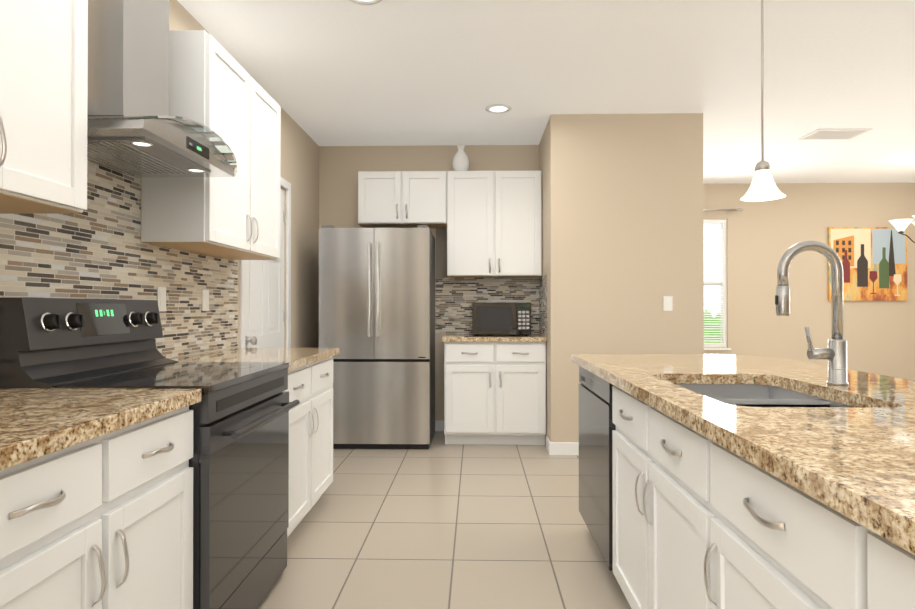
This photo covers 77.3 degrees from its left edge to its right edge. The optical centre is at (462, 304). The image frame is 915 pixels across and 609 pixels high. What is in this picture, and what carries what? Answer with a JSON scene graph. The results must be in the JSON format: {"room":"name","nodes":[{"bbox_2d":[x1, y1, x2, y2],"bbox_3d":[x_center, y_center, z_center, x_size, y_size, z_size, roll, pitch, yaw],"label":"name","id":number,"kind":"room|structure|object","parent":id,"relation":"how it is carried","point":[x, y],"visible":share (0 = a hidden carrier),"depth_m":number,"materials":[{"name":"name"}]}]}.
{"room":"kitchen","nodes":[
{"label":"kitchen","id":0,"kind":"room"},
{"bbox_2d":[141,0,318,358],"bbox_3d":[-1.492,-0.166,3.011,0.150,2.700,5.150,0,0,1],"label":"wall","id":1,"kind":"structure","parent":0,"point":[299,159],"depth_m":4.86,"materials":[{"name":"beige paint"}]},
{"bbox_2d":[0,0,87,213],"bbox_3d":[-1.294,-0.753,1.176,0.329,0.943,1.165,0,0,1],"label":"upper cabinet","id":2,"kind":"object","parent":1,"relation":"attached to","point":[43,96],"visible":1,"depth_m":1.58,"materials":[{"name":"white wood"}]},
{"bbox_2d":[0,160,237,358],"bbox_3d":[-1.438,-0.256,2.083,0.002,1.029,2.985,0,0,1],"label":"backsplash","id":3,"kind":"structure","parent":1,"relation":"attached to","point":[97,249],"depth_m":2.37,"materials":[{"name":"tile"}]},
{"bbox_2d":[157,287,165,310],"bbox_3d":[-1.419,-0.025,2.704,0.007,0.115,0.070,0,0,1],"label":"electrical outlet","id":4,"kind":"object","parent":1,"relation":"attached to","point":[161,296],"visible":0.92,"depth_m":2.70,"materials":[{"name":"white plastic"}]},
{"bbox_2d":[87,0,236,177],"bbox_3d":[-1.191,-1.031,2.153,0.488,0.974,0.760,0,0,1],"label":"range hood","id":5,"kind":"object","parent":1,"relation":"attached to","point":[135,129],"visible":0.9,"depth_m":2.05,"materials":[{"name":"silver metal"}]},
{"bbox_2d":[202,290,208,310],"bbox_3d":[-1.409,-0.023,3.144,0.007,0.115,0.070,0,0,1],"label":"electrical outlet","id":6,"kind":"object","parent":1,"relation":"attached to","point":[205,300],"visible":1,"depth_m":3.13,"materials":[{"name":"white plastic"}]},
{"bbox_2d":[141,30,280,259],"bbox_3d":[-1.251,-0.745,3.011,0.329,0.943,0.945,0,0,1],"label":"upper cabinet","id":7,"kind":"object","parent":1,"relation":"attached to","point":[215,87],"visible":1,"depth_m":2.69,"materials":[{"name":"white wood"}]},
{"bbox_2d":[239,177,290,347],"bbox_3d":[-1.457,0.111,4.074,0.166,2.155,0.960,0,0,1],"label":"door frame","id":8,"kind":"structure","parent":1,"relation":"attached to","point":[285,184],"depth_m":4.49,"materials":[{"name":"white wood"}]},
{"bbox_2d":[245,188,285,347],"bbox_3d":[-1.388,0.143,4.075,0.108,2.080,0.826,0,0,1],"label":"door","id":9,"kind":"structure","parent":1,"relation":"in","point":[265,315],"depth_m":4.10,"materials":[{"name":"white wood"}]},
{"bbox_2d":[319,145,538,419],"bbox_3d":[-0.316,-0.155,5.484,2.084,2.700,0.150,0,0,1],"label":"wall","id":10,"kind":"structure","parent":0,"point":[340,167],"depth_m":5.42,"materials":[{"name":"beige paint"}]},
{"bbox_2d":[358,171,446,227],"bbox_3d":[-0.535,-0.960,5.252,0.798,0.473,0.329,0,0,1],"label":"upper cabinet","id":11,"kind":"object","parent":10,"relation":"attached to","point":[400,199],"visible":0.92,"depth_m":5.12,"materials":[{"name":"white wood"}]},
{"bbox_2d":[435,420,443,430],"bbox_3d":[-0.744,1.145,5.406,1.205,0.100,0.014,0,0,1],"label":"baseboard","id":12,"kind":"structure","parent":10,"relation":"attached to","point":[439,425],"depth_m":5.39,"materials":[{"name":"white"}]},
{"bbox_2d":[436,228,546,336],"bbox_3d":[0.229,-0.226,5.086,0.975,0.996,0.620,0,0,1],"label":"backsplash","id":13,"kind":"structure","parent":10,"relation":"attached to","point":[456,298],"depth_m":5.40,"materials":[{"name":"tile"}]},
{"bbox_2d":[447,170,541,277],"bbox_3d":[0.291,-0.725,5.231,0.846,0.943,0.329,0,0,1],"label":"upper cabinet","id":14,"kind":"object","parent":10,"relation":"attached to","point":[494,224],"visible":1,"depth_m":5.10,"materials":[{"name":"white wood"}]},
{"bbox_2d":[452,145,469,170],"bbox_3d":[-0.010,-1.326,5.247,0.160,0.257,0.160,0,0,1],"label":"vase","id":15,"kind":"object","parent":14,"relation":"on","point":[460,162],"visible":0.85,"depth_m":5.19,"materials":[{"name":"white ceramic"}]},
{"bbox_2d":[256,431,630,608],"bbox_3d":[2.402,1.206,2.338,8.500,0.050,10.100,0,0,1],"label":"floor","id":16,"kind":"structure","parent":0,"point":[439,523],"depth_m":2.90,"materials":[{"name":"beige tile"}]},
{"bbox_2d":[0,388,201,608],"bbox_3d":[-1.132,0.715,1.171,0.654,0.920,1.175,0,0,1],"label":"base cabinet","id":17,"kind":"object","parent":16,"relation":"on","point":[96,498],"visible":1,"depth_m":1.34,"materials":[{"name":"white wood"}]},
{"bbox_2d":[0,297,299,608],"bbox_3d":[-1.067,0.580,2.143,0.725,1.200,0.756,0,0,1],"label":"range","id":18,"kind":"object","parent":16,"relation":"on","point":[239,462],"visible":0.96,"depth_m":1.99,"materials":[{"name":"black metal"}]},
{"bbox_2d":[170,348,338,537],"bbox_3d":[-1.088,0.724,3.025,0.654,0.920,0.995,0,0,1],"label":"base cabinet","id":19,"kind":"object","parent":16,"relation":"on","point":[310,379],"visible":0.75,"depth_m":2.95,"materials":[{"name":"white wood"}]},
{"bbox_2d":[319,225,434,448],"bbox_3d":[-0.714,0.272,5.006,0.910,1.842,0.761,0,0,1],"label":"fridge","id":20,"kind":"object","parent":16,"relation":"on","point":[377,307],"visible":0.88,"depth_m":4.68,"materials":[{"name":"grey metal"}]},
{"bbox_2d":[442,334,546,444],"bbox_3d":[0.278,0.733,5.067,0.873,0.920,0.644,0,0,1],"label":"base cabinet","id":21,"kind":"object","parent":16,"relation":"on","point":[494,389],"visible":1,"depth_m":4.78,"materials":[{"name":"white wood"}]},
{"bbox_2d":[472,303,530,335],"bbox_3d":[0.348,0.128,5.151,0.510,0.288,0.381,0,0,1],"label":"microwave","id":22,"kind":"object","parent":21,"relation":"on","point":[501,318],"visible":1,"depth_m":4.96,"materials":[{"name":"black metal"}]},
{"bbox_2d":[571,358,914,608],"bbox_3d":[0.884,0.738,1.713,0.655,0.880,2.575,0,0,1],"label":"kitchen island","id":23,"kind":"object","parent":16,"relation":"on","point":[748,482],"depth_m":1.25,"materials":[{"name":"white wood"}]},
{"bbox_2d":[579,366,615,570],"bbox_3d":[0.901,0.693,2.631,0.605,0.768,0.686,0,0,1],"label":"dishwasher","id":24,"kind":"object","parent":23,"relation":"in","point":[597,426],"visible":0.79,"depth_m":2.54,"materials":[{"name":"black metal"}]},
{"bbox_2d":[571,354,914,541],"bbox_3d":[1.045,0.278,1.724,0.985,0.040,2.640,0,0,1],"label":"island countertop","id":25,"kind":"structure","parent":23,"relation":"on","point":[861,457],"depth_m":1.25,"materials":[{"name":"beige stone"}]},
{"bbox_2d":[667,378,866,405],"bbox_3d":[0.914,0.395,1.786,0.510,0.217,0.780,0,0,1],"label":"sink","id":26,"kind":"object","parent":25,"relation":"in","point":[733,391],"depth_m":2.12,"materials":[{"name":"silver metal"}]},
{"bbox_2d":[775,240,848,384],"bbox_3d":[1.132,0.025,1.853,0.228,0.466,0.062,0,0,1],"label":"faucet","id":27,"kind":"object","parent":25,"relation":"on","point":[834,353],"visible":1,"depth_m":1.84,"materials":[{"name":"silver metal"}]},
{"bbox_2d":[177,0,914,183],"bbox_3d":[2.402,-1.549,2.350,8.500,0.060,10.100,0,0,1],"label":"ceiling","id":28,"kind":"structure","parent":0,"point":[386,72],"depth_m":3.70,"materials":[{"name":"white paint"}]},
{"bbox_2d":[349,0,381,4],"bbox_3d":[-0.478,-1.511,2.778,0.200,0.012,0.200,0,0,1],"label":"recessed light","id":29,"kind":"object","parent":28,"relation":"in","point":[366,2],"visible":0.96,"depth_m":2.85,"materials":[{"name":"white glass"}]},
{"bbox_2d":[486,104,511,112],"bbox_3d":[0.280,-1.503,4.391,0.200,0.012,0.200,0,0,1],"label":"recessed light","id":30,"kind":"object","parent":28,"relation":"in","point":[498,108],"visible":0.98,"depth_m":4.39,"materials":[{"name":"white"}]},
{"bbox_2d":[740,0,785,200],"bbox_3d":[1.221,-0.977,2.325,0.164,1.084,0.164,0,0,1],"label":"pendant light","id":31,"kind":"object","parent":28,"relation":"hanging from","point":[763,187],"visible":1,"depth_m":2.32,"materials":[{"name":"white glass"}]},
{"bbox_2d":[798,128,872,139],"bbox_3d":[3.286,-1.501,5.050,0.460,0.010,0.300,0,0,1],"label":"ceiling vent","id":32,"kind":"object","parent":28,"relation":"in","point":[833,134],"visible":0.98,"depth_m":5.04,"materials":[{"name":"white metal"}]},
{"bbox_2d":[889,215,914,242],"bbox_3d":[4.862,-1.053,5.841,0.722,0.899,0.749,0,0,1],"label":"chandelier","id":33,"kind":"object","parent":28,"relation":"hanging from","point":[900,225],"visible":1,"depth_m":5.97,"materials":[{"name":"white glass"}]},
{"bbox_2d":[539,113,703,443],"bbox_3d":[1.336,-0.153,5.895,1.200,2.700,2.750,0,0,1],"label":"wall","id":34,"kind":"structure","parent":0,"point":[622,230],"depth_m":4.52,"materials":[{"name":"beige paint"}]},
{"bbox_2d":[548,441,578,454],"bbox_3d":[1.289,1.141,4.509,1.200,0.100,0.017,0,0,1],"label":"baseboard","id":35,"kind":"structure","parent":34,"relation":"attached to","point":[562,448],"depth_m":4.51,"materials":[{"name":"white wood"}]},
{"bbox_2d":[663,296,672,310],"bbox_3d":[1.623,-0.007,4.505,0.070,0.115,0.010,0,0,1],"label":"switch plate","id":36,"kind":"object","parent":34,"relation":"attached to","point":[667,303],"visible":1,"depth_m":4.50,"materials":[{"name":"white plastic"}]},
{"bbox_2d":[703,183,914,379],"bbox_3d":[4.341,-0.147,7.124,4.750,2.700,0.150,0,0,1],"label":"wall","id":37,"kind":"structure","parent":0,"point":[764,236],"depth_m":7.05,"materials":[{"name":"beige paint"}]},
{"bbox_2d":[703,219,730,349],"bbox_3d":[2.865,-0.248,7.120,0.900,1.616,0.130,0,0,1],"label":"dining room window","id":38,"kind":"structure","parent":37,"relation":"in","point":[722,283],"depth_m":7.10,"materials":[{"name":"white plastic"}]},
{"bbox_2d":[703,208,742,212],"bbox_3d":[2.857,-1.158,7.034,1.148,0.060,0.107,0,0,1],"label":"rail","id":39,"kind":"object","parent":37,"relation":"attached to","point":[727,210],"visible":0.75,"depth_m":6.99,"materials":[{"name":"silver metal"}]},
{"bbox_2d":[828,227,906,300],"bbox_3d":[4.974,-0.498,7.017,0.940,0.900,0.033,0,0,1],"label":"picture","id":40,"kind":"object","parent":37,"relation":"attached to","point":[874,261],"visible":0.94,"depth_m":7.00,"materials":[{"name":"paper"}]},
{"label":"outside","id":41,"kind":"structure","parent":0,"visible":0},
{"bbox_2d":[703,224,720,342],"bbox_3d":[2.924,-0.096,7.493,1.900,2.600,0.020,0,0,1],"label":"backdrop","id":42,"kind":"structure","parent":41,"point":[712,281],"depth_m":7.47,"materials":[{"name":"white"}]}
]}

